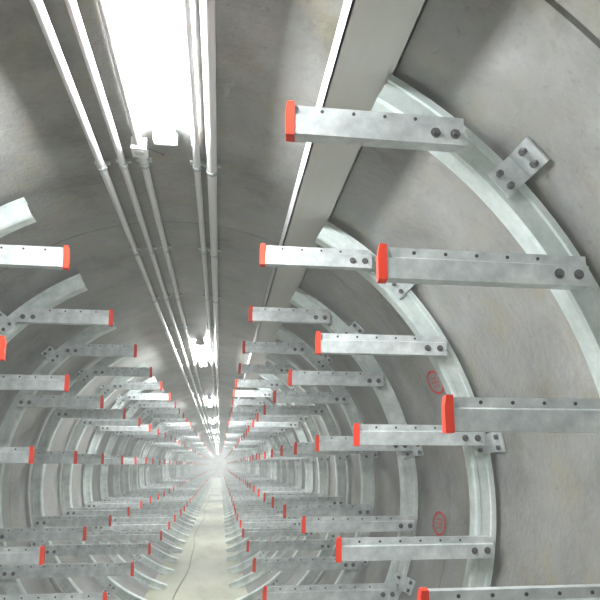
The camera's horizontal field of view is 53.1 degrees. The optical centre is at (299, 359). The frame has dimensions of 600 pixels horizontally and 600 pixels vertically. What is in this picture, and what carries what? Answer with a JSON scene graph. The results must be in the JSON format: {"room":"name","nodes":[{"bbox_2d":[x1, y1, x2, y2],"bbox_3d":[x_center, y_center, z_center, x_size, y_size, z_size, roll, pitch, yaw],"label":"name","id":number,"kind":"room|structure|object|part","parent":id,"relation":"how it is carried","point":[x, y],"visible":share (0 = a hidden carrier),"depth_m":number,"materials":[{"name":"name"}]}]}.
{"room":"underground passage","nodes":[
{"label":"underground passage","id":0,"kind":"room"},
{"bbox_2d":[0,233,186,599],"bbox_3d":[-5.605,5.947,32.769,0.912,2.570,76.500,1,-10,-7],"label":"wall","id":1,"kind":"structure","parent":0,"point":[18,286],"depth_m":5.10,"materials":[{"name":"concrete"}]},
{"bbox_2d":[144,478,247,599],"bbox_3d":[-4.622,7.253,32.672,1.160,0.100,76.500,1,-10,-7],"label":"floor","id":2,"kind":"structure","parent":0,"point":[208,577],"depth_m":8.94,"materials":[{"name":"beige concrete"}]},
{"bbox_2d":[0,322,378,594],"bbox_3d":[-0.826,0.970,4.419,2.822,2.606,0.271,1,-10,-7],"label":"support bracket","id":3,"kind":"object","parent":2,"relation":"on","point":[55,359],"depth_m":4.40,"materials":[{"name":"grey metal"}]},
{"bbox_3d":[-1.818,1.214,4.178,0.644,0.094,0.050,1,-10,-7],"label":"cable bracket","id":4,"kind":"part","parent":3,"relation":"part of","materials":[{"name":"grey metal"}]},
{"bbox_3d":[-1.877,0.690,4.262,0.577,0.094,0.050,1,-10,-7],"label":"cable bracket","id":5,"kind":"part","parent":3,"relation":"part of","materials":[{"name":"grey metal"}]},
{"bbox_3d":[-1.731,0.300,4.350,0.602,0.094,0.050,1,-10,-7],"label":"cable bracket","id":6,"kind":"part","parent":3,"relation":"part of","materials":[{"name":"silver metal"}]},
{"bbox_3d":[-1.606,1.460,4.164,0.890,0.094,0.050,1,-10,-7],"label":"cable bracket","id":7,"kind":"part","parent":3,"relation":"part of","materials":[{"name":"grey metal"}]},
{"bbox_3d":[-1.475,-0.074,4.449,0.526,0.094,0.050,1,-10,-7],"label":"cable bracket","id":8,"kind":"part","parent":3,"relation":"part of","materials":[{"name":"silver metal"}]},
{"bbox_3d":[-0.199,-0.094,4.623,0.490,0.094,0.050,1,-10,-7],"label":"cable bracket","id":9,"kind":"part","parent":3,"relation":"part of","materials":[{"name":"silver metal"}]},
{"bbox_3d":[0.037,1.487,4.378,0.767,0.094,0.050,1,-10,-7],"label":"cable bracket","id":10,"kind":"part","parent":3,"relation":"part of","materials":[{"name":"grey metal"}]},
{"bbox_3d":[0.080,0.286,4.594,0.577,0.094,0.050,1,-10,-7],"label":"cable bracket","id":11,"kind":"part","parent":3,"relation":"part of","materials":[{"name":"silver metal"}]},
{"bbox_3d":[0.203,1.122,4.464,0.665,0.094,0.050,1,-10,-7],"label":"cable bracket","id":12,"kind":"part","parent":3,"relation":"part of","materials":[{"name":"grey metal"}]},
{"bbox_3d":[0.234,0.669,4.547,0.568,0.094,0.050,1,-10,-7],"label":"cable bracket","id":13,"kind":"part","parent":3,"relation":"part of","materials":[{"name":"grey metal"}]},
{"bbox_2d":[30,343,349,592],"bbox_3d":[-0.960,1.147,5.425,2.822,2.606,0.271,1,-10,-7],"label":"support bracket","id":14,"kind":"object","parent":2,"relation":"on","point":[85,378],"depth_m":5.38,"materials":[{"name":"grey metal"}]},
{"bbox_3d":[-2.015,0.866,5.268,0.577,0.094,0.050,1,-10,-7],"label":"cable bracket","id":15,"kind":"part","parent":14,"relation":"part of","materials":[{"name":"grey metal"}]},
{"bbox_3d":[-1.957,1.391,5.184,0.644,0.094,0.050,1,-10,-7],"label":"cable bracket","id":16,"kind":"part","parent":14,"relation":"part of","materials":[{"name":"grey metal"}]},
{"bbox_3d":[-1.862,0.476,5.356,0.602,0.094,0.050,1,-10,-7],"label":"cable bracket","id":17,"kind":"part","parent":14,"relation":"part of","materials":[{"name":"silver metal"}]},
{"bbox_3d":[-1.738,1.633,5.170,0.890,0.094,0.050,1,-10,-7],"label":"cable bracket","id":18,"kind":"part","parent":14,"relation":"part of","materials":[{"name":"grey metal"}]},
{"bbox_3d":[-1.610,0.107,5.455,0.526,0.094,0.050,1,-10,-7],"label":"cable bracket","id":19,"kind":"part","parent":14,"relation":"part of","materials":[{"name":"silver metal"}]},
{"bbox_3d":[-0.333,0.085,5.629,0.490,0.094,0.050,1,-10,-7],"label":"cable bracket","id":20,"kind":"part","parent":14,"relation":"part of","materials":[{"name":"silver metal"}]},
{"bbox_3d":[-0.096,1.663,5.384,0.767,0.094,0.050,1,-10,-7],"label":"cable bracket","id":21,"kind":"part","parent":14,"relation":"part of","materials":[{"name":"grey metal"}]},
{"bbox_3d":[-0.055,0.467,5.599,0.577,0.094,0.050,1,-10,-7],"label":"cable bracket","id":22,"kind":"part","parent":14,"relation":"part of","materials":[{"name":"silver metal"}]},
{"bbox_3d":[0.070,1.293,5.471,0.665,0.094,0.050,1,-10,-7],"label":"cable bracket","id":23,"kind":"part","parent":14,"relation":"part of","materials":[{"name":"grey metal"}]},
{"bbox_3d":[0.099,0.840,5.554,0.568,0.094,0.050,1,-10,-7],"label":"cable bracket","id":24,"kind":"part","parent":14,"relation":"part of","materials":[{"name":"grey metal"}]},
{"bbox_2d":[172,490,211,599],"bbox_3d":[-3.011,4.788,18.931,0.118,0.014,40.400,1,-10,-7],"label":"cable","id":25,"kind":"object","parent":2,"relation":"on","point":[211,490],"visible":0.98,"depth_m":9.04,"materials":[{"name":"beige plastic"}]},
{"bbox_2d":[61,362,329,599],"bbox_3d":[-1.094,1.323,6.431,2.822,2.606,0.271,1,-10,-7],"label":"support bracket","id":26,"kind":"object","parent":2,"relation":"on","point":[111,585],"depth_m":6.35,"materials":[{"name":"grey metal"}]},
{"bbox_3d":[-2.083,1.566,6.191,0.644,0.094,0.050,1,-10,-7],"label":"cable bracket","id":27,"kind":"part","parent":26,"relation":"part of","materials":[{"name":"grey metal"}]},
{"bbox_3d":[-1.996,0.654,6.362,0.602,0.094,0.050,1,-10,-7],"label":"cable bracket","id":28,"kind":"part","parent":26,"relation":"part of","materials":[{"name":"silver metal"}]},
{"bbox_3d":[-2.141,1.044,6.274,0.577,0.094,0.050,1,-10,-7],"label":"cable bracket","id":29,"kind":"part","parent":26,"relation":"part of","materials":[{"name":"grey metal"}]},
{"bbox_3d":[-1.870,1.814,6.176,0.890,0.094,0.050,1,-10,-7],"label":"cable bracket","id":30,"kind":"part","parent":26,"relation":"part of","materials":[{"name":"grey metal"}]},
{"bbox_3d":[-1.748,0.275,6.461,0.526,0.094,0.050,1,-10,-7],"label":"cable bracket","id":31,"kind":"part","parent":26,"relation":"part of","materials":[{"name":"silver metal"}]},
{"bbox_3d":[-0.471,0.263,6.634,0.490,0.094,0.050,1,-10,-7],"label":"cable bracket","id":32,"kind":"part","parent":26,"relation":"part of","materials":[{"name":"silver metal"}]},
{"bbox_3d":[-0.233,1.837,6.390,0.767,0.094,0.050,1,-10,-7],"label":"cable bracket","id":33,"kind":"part","parent":26,"relation":"part of","materials":[{"name":"grey metal"}]},
{"bbox_3d":[-0.192,0.634,6.606,0.577,0.094,0.050,1,-10,-7],"label":"cable bracket","id":34,"kind":"part","parent":26,"relation":"part of","materials":[{"name":"silver metal"}]},
{"bbox_3d":[-0.064,1.479,6.475,0.665,0.094,0.050,1,-10,-7],"label":"cable bracket","id":35,"kind":"part","parent":26,"relation":"part of","materials":[{"name":"grey metal"}]},
{"bbox_3d":[-0.038,1.020,6.559,0.568,0.094,0.050,1,-10,-7],"label":"cable bracket","id":36,"kind":"part","parent":26,"relation":"part of","materials":[{"name":"grey metal"}]},
{"bbox_2d":[83,376,314,589],"bbox_3d":[-1.228,1.499,7.437,2.822,2.606,0.271,1,-10,-7],"label":"support bracket","id":37,"kind":"object","parent":2,"relation":"on","point":[122,401],"depth_m":7.36,"materials":[{"name":"grey metal"}]},
{"bbox_3d":[-2.221,1.738,7.197,0.644,0.094,0.050,1,-10,-7],"label":"cable bracket","id":38,"kind":"part","parent":37,"relation":"part of","materials":[{"name":"grey metal"}]},
{"bbox_3d":[-2.138,0.830,7.367,0.602,0.094,0.050,1,-10,-7],"label":"cable bracket","id":39,"kind":"part","parent":37,"relation":"part of","materials":[{"name":"silver metal"}]},
{"bbox_3d":[-2.277,1.222,7.280,0.577,0.094,0.050,1,-10,-7],"label":"cable bracket","id":40,"kind":"part","parent":37,"relation":"part of","materials":[{"name":"grey metal"}]},
{"bbox_3d":[-2.006,1.986,7.182,0.890,0.094,0.050,1,-10,-7],"label":"cable bracket","id":41,"kind":"part","parent":37,"relation":"part of","materials":[{"name":"grey metal"}]},
{"bbox_3d":[-1.880,0.456,7.467,0.526,0.094,0.050,1,-10,-7],"label":"cable bracket","id":42,"kind":"part","parent":37,"relation":"part of","materials":[{"name":"silver metal"}]},
{"bbox_3d":[-0.605,0.429,7.641,0.490,0.094,0.050,1,-10,-7],"label":"cable bracket","id":43,"kind":"part","parent":37,"relation":"part of","materials":[{"name":"silver metal"}]},
{"bbox_3d":[-0.361,2.013,7.397,0.767,0.094,0.050,1,-10,-7],"label":"cable bracket","id":44,"kind":"part","parent":37,"relation":"part of","materials":[{"name":"grey metal"}]},
{"bbox_3d":[-0.318,0.810,7.613,0.577,0.094,0.050,1,-10,-7],"label":"cable bracket","id":45,"kind":"part","parent":37,"relation":"part of","materials":[{"name":"silver metal"}]},
{"bbox_3d":[-0.198,1.653,7.481,0.665,0.094,0.050,1,-10,-7],"label":"cable bracket","id":46,"kind":"part","parent":37,"relation":"part of","materials":[{"name":"grey metal"}]},
{"bbox_3d":[-0.171,1.200,7.564,0.568,0.094,0.050,1,-10,-7],"label":"cable bracket","id":47,"kind":"part","parent":37,"relation":"part of","materials":[{"name":"grey metal"}]},
{"bbox_2d":[100,387,303,573],"bbox_3d":[-1.362,1.675,8.443,2.822,2.606,0.271,1,-10,-7],"label":"support bracket","id":48,"kind":"object","parent":2,"relation":"on","point":[133,408],"depth_m":8.35,"materials":[{"name":"grey metal"}]},
{"bbox_3d":[-2.359,1.914,8.202,0.644,0.094,0.050,1,-10,-7],"label":"cable bracket","id":49,"kind":"part","parent":48,"relation":"part of","materials":[{"name":"grey metal"}]},
{"bbox_3d":[-2.270,1.001,8.374,0.602,0.094,0.050,1,-10,-7],"label":"cable bracket","id":50,"kind":"part","parent":48,"relation":"part of","materials":[{"name":"grey metal"}]},
{"bbox_3d":[-2.408,1.389,8.288,0.577,0.094,0.050,1,-10,-7],"label":"cable bracket","id":51,"kind":"part","parent":48,"relation":"part of","materials":[{"name":"grey metal"}]},
{"bbox_3d":[-2.148,2.164,8.187,0.890,0.094,0.050,1,-10,-7],"label":"cable bracket","id":52,"kind":"part","parent":48,"relation":"part of","materials":[{"name":"grey metal"}]},
{"bbox_3d":[-2.014,0.629,8.473,0.526,0.094,0.050,1,-10,-7],"label":"cable bracket","id":53,"kind":"part","parent":48,"relation":"part of","materials":[{"name":"silver metal"}]},
{"bbox_3d":[-0.732,0.607,8.648,0.490,0.094,0.050,1,-10,-7],"label":"cable bracket","id":54,"kind":"part","parent":48,"relation":"part of","materials":[{"name":"silver metal"}]},
{"bbox_3d":[-0.505,2.196,8.400,0.767,0.094,0.050,1,-10,-7],"label":"cable bracket","id":55,"kind":"part","parent":48,"relation":"part of","materials":[{"name":"grey metal"}]},
{"bbox_3d":[-0.459,0.989,8.617,0.577,0.094,0.050,1,-10,-7],"label":"cable bracket","id":56,"kind":"part","parent":48,"relation":"part of","materials":[{"name":"silver metal"}]},
{"bbox_3d":[-0.329,1.824,8.489,0.665,0.094,0.050,1,-10,-7],"label":"cable bracket","id":57,"kind":"part","parent":48,"relation":"part of","materials":[{"name":"grey metal"}]},
{"bbox_3d":[-0.308,1.379,8.569,0.568,0.094,0.050,1,-10,-7],"label":"cable bracket","id":58,"kind":"part","parent":48,"relation":"part of","materials":[{"name":"grey metal"}]},
{"bbox_2d":[113,398,293,561],"bbox_3d":[-1.496,1.851,9.449,2.822,2.606,0.271,1,-10,-7],"label":"support bracket","id":59,"kind":"object","parent":2,"relation":"on","point":[142,414],"visible":0.34,"depth_m":9.30,"materials":[{"name":"grey metal"}]},
{"bbox_2d":[123,401,286,552],"bbox_3d":[-1.630,2.027,10.455,2.822,2.606,0.271,1,-10,-7],"label":"support bracket","id":60,"kind":"object","parent":2,"relation":"on","point":[149,419],"visible":0.43,"depth_m":10.31,"materials":[{"name":"grey metal"}]},
{"bbox_2d":[132,407,280,544],"bbox_3d":[-1.764,2.203,11.461,2.822,2.606,0.271,1,-10,-7],"label":"support bracket","id":61,"kind":"object","parent":2,"relation":"on","point":[156,423],"visible":0.3,"depth_m":11.31,"materials":[{"name":"grey metal"}]},
{"bbox_2d":[139,411,275,537],"bbox_3d":[-1.898,2.379,12.467,2.822,2.606,0.271,1,-10,-7],"label":"support bracket","id":62,"kind":"object","parent":2,"relation":"on","point":[162,426],"visible":0.37,"depth_m":12.33,"materials":[{"name":"grey metal"}]},
{"bbox_2d":[145,417,270,532],"bbox_3d":[-2.032,2.555,13.473,2.822,2.606,0.271,1,-10,-7],"label":"support bracket","id":63,"kind":"object","parent":2,"relation":"on","point":[166,429],"visible":0.29,"depth_m":13.31,"materials":[{"name":"grey metal"}]},
{"bbox_2d":[151,427,267,527],"bbox_3d":[-2.166,2.732,14.479,2.822,2.606,0.271,1,-10,-7],"label":"support bracket","id":64,"kind":"object","parent":2,"relation":"on","point":[170,431],"visible":0.31,"depth_m":14.33,"materials":[{"name":"grey metal"}]},
{"bbox_2d":[155,430,263,523],"bbox_3d":[-2.300,2.908,15.485,2.822,2.606,0.271,1,-10,-7],"label":"support bracket","id":65,"kind":"object","parent":2,"relation":"on","point":[173,434],"visible":0.22,"depth_m":15.31,"materials":[{"name":"grey metal"}]},
{"bbox_2d":[159,434,261,519],"bbox_3d":[-2.434,3.084,16.491,2.822,2.606,0.271,1,-10,-7],"label":"support bracket","id":66,"kind":"object","parent":2,"relation":"on","point":[184,514],"visible":0.22,"depth_m":16.32,"materials":[{"name":"grey metal"}]},
{"bbox_2d":[163,436,258,516],"bbox_3d":[-2.569,3.260,17.497,2.822,2.606,0.271,1,-10,-7],"label":"support bracket","id":67,"kind":"object","parent":2,"relation":"on","point":[178,437],"visible":0.26,"depth_m":17.33,"materials":[{"name":"grey metal"}]},
{"bbox_2d":[166,437,256,513],"bbox_3d":[-2.703,3.436,18.503,2.822,2.606,0.271,1,-10,-7],"label":"support bracket","id":68,"kind":"object","parent":2,"relation":"on","point":[181,438],"visible":0.17,"depth_m":18.33,"materials":[{"name":"grey metal"}]},
{"bbox_2d":[0,273,423,599],"bbox_3d":[-0.691,0.794,3.413,2.822,2.606,0.271,1,-10,-7],"label":"support bracket","id":69,"kind":"object","parent":2,"relation":"on","point":[53,296],"depth_m":3.46,"materials":[{"name":"grey metal"}]},
{"bbox_3d":[-1.743,0.514,3.256,0.577,0.094,0.050,1,-10,-7],"label":"cable bracket","id":70,"kind":"part","parent":69,"relation":"part of","materials":[{"name":"grey metal"}]},
{"bbox_3d":[-1.684,1.038,3.172,0.644,0.094,0.050,1,-10,-7],"label":"cable bracket","id":71,"kind":"part","parent":69,"relation":"part of","materials":[{"name":"grey metal"}]},
{"bbox_3d":[-1.597,0.123,3.344,0.602,0.094,0.050,1,-10,-7],"label":"cable bracket","id":72,"kind":"part","parent":69,"relation":"part of","materials":[{"name":"silver metal"}]},
{"bbox_3d":[-1.472,1.284,3.158,0.890,0.094,0.050,1,-10,-7],"label":"cable bracket","id":73,"kind":"part","parent":69,"relation":"part of","materials":[{"name":"grey metal"}]},
{"bbox_3d":[-1.341,-0.250,3.444,0.526,0.094,0.050,1,-10,-7],"label":"cable bracket","id":74,"kind":"part","parent":69,"relation":"part of","materials":[{"name":"silver metal"}]},
{"bbox_3d":[-0.065,-0.270,3.617,0.490,0.094,0.050,1,-10,-7],"label":"cable bracket","id":75,"kind":"part","parent":69,"relation":"part of","materials":[{"name":"silver metal"}]},
{"bbox_3d":[0.171,1.311,3.372,0.767,0.094,0.050,1,-10,-7],"label":"cable bracket","id":76,"kind":"part","parent":69,"relation":"part of","materials":[{"name":"grey metal"}]},
{"bbox_3d":[0.214,0.110,3.588,0.577,0.094,0.050,1,-10,-7],"label":"cable bracket","id":77,"kind":"part","parent":69,"relation":"part of","materials":[{"name":"silver metal"}]},
{"bbox_3d":[0.337,0.946,3.458,0.665,0.094,0.050,1,-10,-7],"label":"cable bracket","id":78,"kind":"part","parent":69,"relation":"part of","materials":[{"name":"grey metal"}]},
{"bbox_3d":[0.368,0.493,3.541,0.568,0.094,0.050,1,-10,-7],"label":"cable bracket","id":79,"kind":"part","parent":69,"relation":"part of","materials":[{"name":"grey metal"}]},
{"bbox_2d":[169,439,254,510],"bbox_3d":[-2.837,3.612,19.508,2.822,2.606,0.271,1,-10,-7],"label":"support bracket","id":80,"kind":"object","parent":2,"relation":"on","point":[183,440],"visible":0.22,"depth_m":19.34,"materials":[{"name":"grey metal"}]},
{"bbox_2d":[172,440,252,508],"bbox_3d":[-2.971,3.788,20.514,2.822,2.606,0.271,1,-10,-7],"label":"support bracket","id":81,"kind":"object","parent":2,"relation":"on","point":[185,441],"visible":0.16,"depth_m":20.36,"materials":[{"name":"grey metal"}]},
{"bbox_2d":[174,440,250,506],"bbox_3d":[-3.105,3.964,21.520,2.822,2.606,0.271,1,-10,-7],"label":"support bracket","id":82,"kind":"object","parent":2,"relation":"on","point":[187,442],"visible":0.23,"depth_m":21.35,"materials":[{"name":"grey metal"}]},
{"bbox_2d":[176,443,249,504],"bbox_3d":[-3.239,4.140,22.526,2.822,2.606,0.271,1,-10,-7],"label":"support bracket","id":83,"kind":"object","parent":2,"relation":"on","point":[193,500],"visible":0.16,"depth_m":22.35,"materials":[{"name":"grey metal"}]},
{"bbox_2d":[178,444,248,502],"bbox_3d":[-3.373,4.316,23.532,2.822,2.606,0.271,1,-10,-7],"label":"support bracket","id":84,"kind":"object","parent":2,"relation":"on","point":[189,444],"visible":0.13,"depth_m":23.37,"materials":[{"name":"grey metal"}]},
{"bbox_2d":[180,445,246,501],"bbox_3d":[-3.507,4.492,24.538,2.822,2.606,0.271,1,-10,-7],"label":"support bracket","id":85,"kind":"object","parent":2,"relation":"on","point":[190,445],"visible":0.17,"depth_m":24.36,"materials":[{"name":"grey metal"}]},
{"bbox_2d":[182,444,245,499],"bbox_3d":[-3.641,4.669,25.544,2.822,2.606,0.271,1,-10,-7],"label":"support bracket","id":86,"kind":"object","parent":2,"relation":"on","point":[235,444],"visible":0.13,"depth_m":25.38,"materials":[{"name":"grey metal"}]},
{"bbox_2d":[183,446,244,498],"bbox_3d":[-3.775,4.845,26.550,2.822,2.606,0.271,1,-10,-7],"label":"support bracket","id":87,"kind":"object","parent":2,"relation":"on","point":[193,446],"visible":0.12,"depth_m":26.38,"materials":[{"name":"grey metal"}]},
{"bbox_2d":[185,447,243,497],"bbox_3d":[-3.909,5.021,27.556,2.822,2.606,0.271,1,-10,-7],"label":"support bracket","id":88,"kind":"object","parent":2,"relation":"on","point":[194,447],"visible":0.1,"depth_m":27.38,"materials":[{"name":"grey metal"}]},
{"bbox_2d":[186,448,243,495],"bbox_3d":[-4.044,5.197,28.562,2.822,2.606,0.271,1,-10,-7],"label":"support bracket","id":89,"kind":"object","parent":2,"relation":"on","point":[194,448],"visible":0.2,"depth_m":28.39,"materials":[{"name":"grey metal"}]},
{"bbox_2d":[187,448,242,494],"bbox_3d":[-4.178,5.373,29.568,2.822,2.606,0.271,1,-10,-7],"label":"support bracket","id":90,"kind":"object","parent":2,"relation":"on","point":[196,448],"visible":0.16,"depth_m":29.39,"materials":[{"name":"grey metal"}]},
{"bbox_2d":[188,449,241,493],"bbox_3d":[-4.312,5.549,30.574,2.822,2.606,0.271,1,-10,-7],"label":"support bracket","id":91,"kind":"object","parent":2,"relation":"on","point":[196,449],"visible":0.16,"depth_m":30.40,"materials":[{"name":"grey metal"}]},
{"bbox_2d":[190,450,240,491],"bbox_3d":[-4.580,5.901,32.586,2.822,2.606,0.271,1,-10,-7],"label":"support bracket","id":92,"kind":"object","parent":2,"relation":"on","point":[198,450],"visible":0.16,"depth_m":32.40,"materials":[{"name":"grey metal"}]},
{"bbox_2d":[0,197,505,587],"bbox_3d":[-0.557,0.618,2.408,2.822,2.606,0.271,1,-10,-7],"label":"support bracket","id":93,"kind":"object","parent":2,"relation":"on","point":[15,215],"depth_m":2.55,"materials":[{"name":"grey metal"}]},
{"bbox_3d":[-1.463,-0.053,2.338,0.602,0.094,0.050,1,-10,-7],"label":"cable bracket","id":94,"kind":"part","parent":93,"relation":"part of","materials":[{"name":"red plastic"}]},
{"bbox_3d":[-1.207,-0.426,2.438,0.526,0.094,0.050,1,-10,-7],"label":"cable bracket","id":95,"kind":"part","parent":93,"relation":"part of","materials":[{"name":"silver metal"}]},
{"bbox_3d":[0.069,-0.446,2.611,0.490,0.094,0.050,1,-10,-7],"label":"cable bracket","id":96,"kind":"part","parent":93,"relation":"part of","materials":[{"name":"silver metal"}]},
{"bbox_3d":[0.348,-0.066,2.582,0.577,0.094,0.050,1,-10,-7],"label":"cable bracket","id":97,"kind":"part","parent":93,"relation":"part of","materials":[{"name":"silver metal"}]},
{"bbox_3d":[0.471,0.769,2.452,0.665,0.094,0.050,1,-10,-7],"label":"cable bracket","id":98,"kind":"part","parent":93,"relation":"part of","materials":[{"name":"grey metal"}]},
{"bbox_3d":[0.502,0.317,2.535,0.568,0.094,0.050,1,-10,-7],"label":"cable bracket","id":99,"kind":"part","parent":93,"relation":"part of","materials":[{"name":"grey metal"}]},
{"bbox_2d":[285,74,599,599],"bbox_3d":[-0.423,0.442,1.402,2.822,2.606,0.271,1,-10,-7],"label":"support bracket","id":100,"kind":"object","parent":2,"relation":"on","point":[500,184],"depth_m":1.59,"materials":[{"name":"grey metal"}]},
{"bbox_3d":[0.203,-0.623,1.605,0.490,0.094,0.050,1,-10,-7],"label":"cable bracket","id":101,"kind":"part","parent":100,"relation":"part of","materials":[{"name":"silver metal"}]},
{"bbox_3d":[0.482,-0.242,1.576,0.577,0.094,0.050,1,-10,-7],"label":"cable bracket","id":102,"kind":"part","parent":100,"relation":"part of","materials":[{"name":"silver metal"}]},
{"bbox_3d":[0.605,0.593,1.446,0.665,0.094,0.050,1,-10,-7],"label":"cable bracket","id":103,"kind":"part","parent":100,"relation":"part of","materials":[{"name":"grey metal"}]},
{"bbox_3d":[0.636,0.141,1.529,0.568,0.094,0.050,1,-10,-7],"label":"cable bracket","id":104,"kind":"part","parent":100,"relation":"part of","materials":[{"name":"silver metal"}]},
{"bbox_2d":[206,454,229,477],"bbox_3d":[-9.607,12.461,70.311,2.920,2.920,0.100,1,-10,-7],"label":"wall","id":105,"kind":"structure","parent":0,"point":[218,464],"depth_m":70.27,"materials":[{"name":"concrete"}]},
{"bbox_2d":[0,0,459,454],"bbox_3d":[-4.622,4.603,33.136,1.521,0.235,76.500,1,-10,-7],"label":"ceiling","id":106,"kind":"structure","parent":0,"point":[270,53],"depth_m":2.44,"materials":[{"name":"concrete"}]},
{"bbox_2d":[30,0,215,453],"bbox_3d":[-4.911,4.560,33.156,0.062,0.046,76.400,1,-10,-7],"label":"conduit","id":107,"kind":"object","parent":106,"relation":"attached to","point":[38,6],"depth_m":2.29,"materials":[{"name":"grey metal"}]},
{"bbox_2d":[64,0,215,451],"bbox_3d":[-4.826,4.546,33.169,0.060,0.044,76.400,1,-10,-7],"label":"conduit","id":108,"kind":"object","parent":106,"relation":"attached to","point":[72,7],"depth_m":2.32,"materials":[{"name":"grey metal"}]},
{"bbox_2d":[130,136,164,157],"bbox_3d":[-0.608,-0.844,2.400,0.122,0.051,0.088,1,-10,-7],"label":"junction box","id":109,"kind":"object","parent":106,"relation":"attached to","point":[142,151],"visible":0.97,"depth_m":2.37,"materials":[{"name":"white metal"}]},
{"bbox_2d":[127,0,177,145],"bbox_3d":[-0.431,-0.970,1.669,0.090,0.071,1.340,1,-10,-7],"label":"lamp","id":110,"kind":"object","parent":106,"relation":"attached to","point":[145,15],"visible":1,"depth_m":1.87,"materials":[{"name":"white plastic"}]},
{"bbox_2d":[97,0,216,451],"bbox_3d":[-4.742,4.540,33.182,0.062,0.046,76.400,1,-10,-7],"label":"conduit","id":111,"kind":"object","parent":106,"relation":"attached to","point":[104,5],"depth_m":2.29,"materials":[{"name":"grey metal"}]},
{"bbox_2d":[179,0,218,447],"bbox_3d":[-4.524,4.543,33.210,0.060,0.044,76.400,1,-10,-7],"label":"conduit","id":112,"kind":"object","parent":106,"relation":"attached to","point":[185,13],"depth_m":2.35,"materials":[{"name":"grey metal"}]},
{"bbox_2d":[195,339,206,365],"bbox_3d":[-1.121,-0.064,6.845,0.090,0.071,1.340,1,-10,-7],"label":"lamp","id":113,"kind":"object","parent":106,"relation":"attached to","point":[199,343],"visible":1,"depth_m":6.57,"materials":[{"name":"white plastic"}]},
{"bbox_2d":[207,397,211,406],"bbox_3d":[-1.811,0.842,12.021,0.090,0.071,1.340,1,-10,-7],"label":"lamp","id":114,"kind":"object","parent":106,"relation":"attached to","point":[209,401],"visible":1,"depth_m":11.90,"materials":[{"name":"white plastic"}]},
{"bbox_2d":[200,0,220,452],"bbox_3d":[-4.462,4.556,33.216,0.072,0.056,76.400,1,-10,-7],"label":"conduit","id":115,"kind":"object","parent":106,"relation":"attached to","point":[207,7],"depth_m":2.30,"materials":[{"name":"grey metal"}]},
{"bbox_2d":[232,0,427,420],"bbox_3d":[-4.028,4.680,33.252,0.176,0.081,76.400,1,-10,-7],"label":"duct","id":116,"kind":"object","parent":106,"relation":"attached to","point":[372,37],"depth_m":1.82,"materials":[{"name":"grey metal"}]},
{"bbox_2d":[234,0,599,599],"bbox_3d":[-3.638,5.992,33.023,0.912,2.570,76.500,1,-10,-7],"label":"wall","id":117,"kind":"structure","parent":0,"point":[514,70],"depth_m":2.13,"materials":[{"name":"concrete"}]},
{"bbox_2d":[116,406,290,515],"bbox_3d":[-5.307,6.584,38.104,2.747,1.730,58.760,1,-10,-7],"label":"cable brackets","id":118,"kind":"object","parent":117,"relation":"attached to","point":[171,496],"visible":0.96,"depth_m":12.42,"materials":[{"name":"metal"}]},
{"bbox_2d":[427,370,443,393],"bbox_3d":[0.689,0.115,3.062,0.051,0.119,0.200,1,-10,-7],"label":"stamp","id":119,"kind":"object","parent":117,"relation":"attached to","point":[431,371],"visible":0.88,"depth_m":3.07,"materials":[{"name":"red paint"}]},
{"bbox_2d":[432,511,445,535],"bbox_3d":[0.754,0.888,3.263,0.015,0.129,0.200,1,-10,-7],"label":"stamp","id":120,"kind":"object","parent":117,"relation":"attached to","point":[437,512],"visible":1,"depth_m":3.26,"materials":[{"name":"red paint"}]}
]}

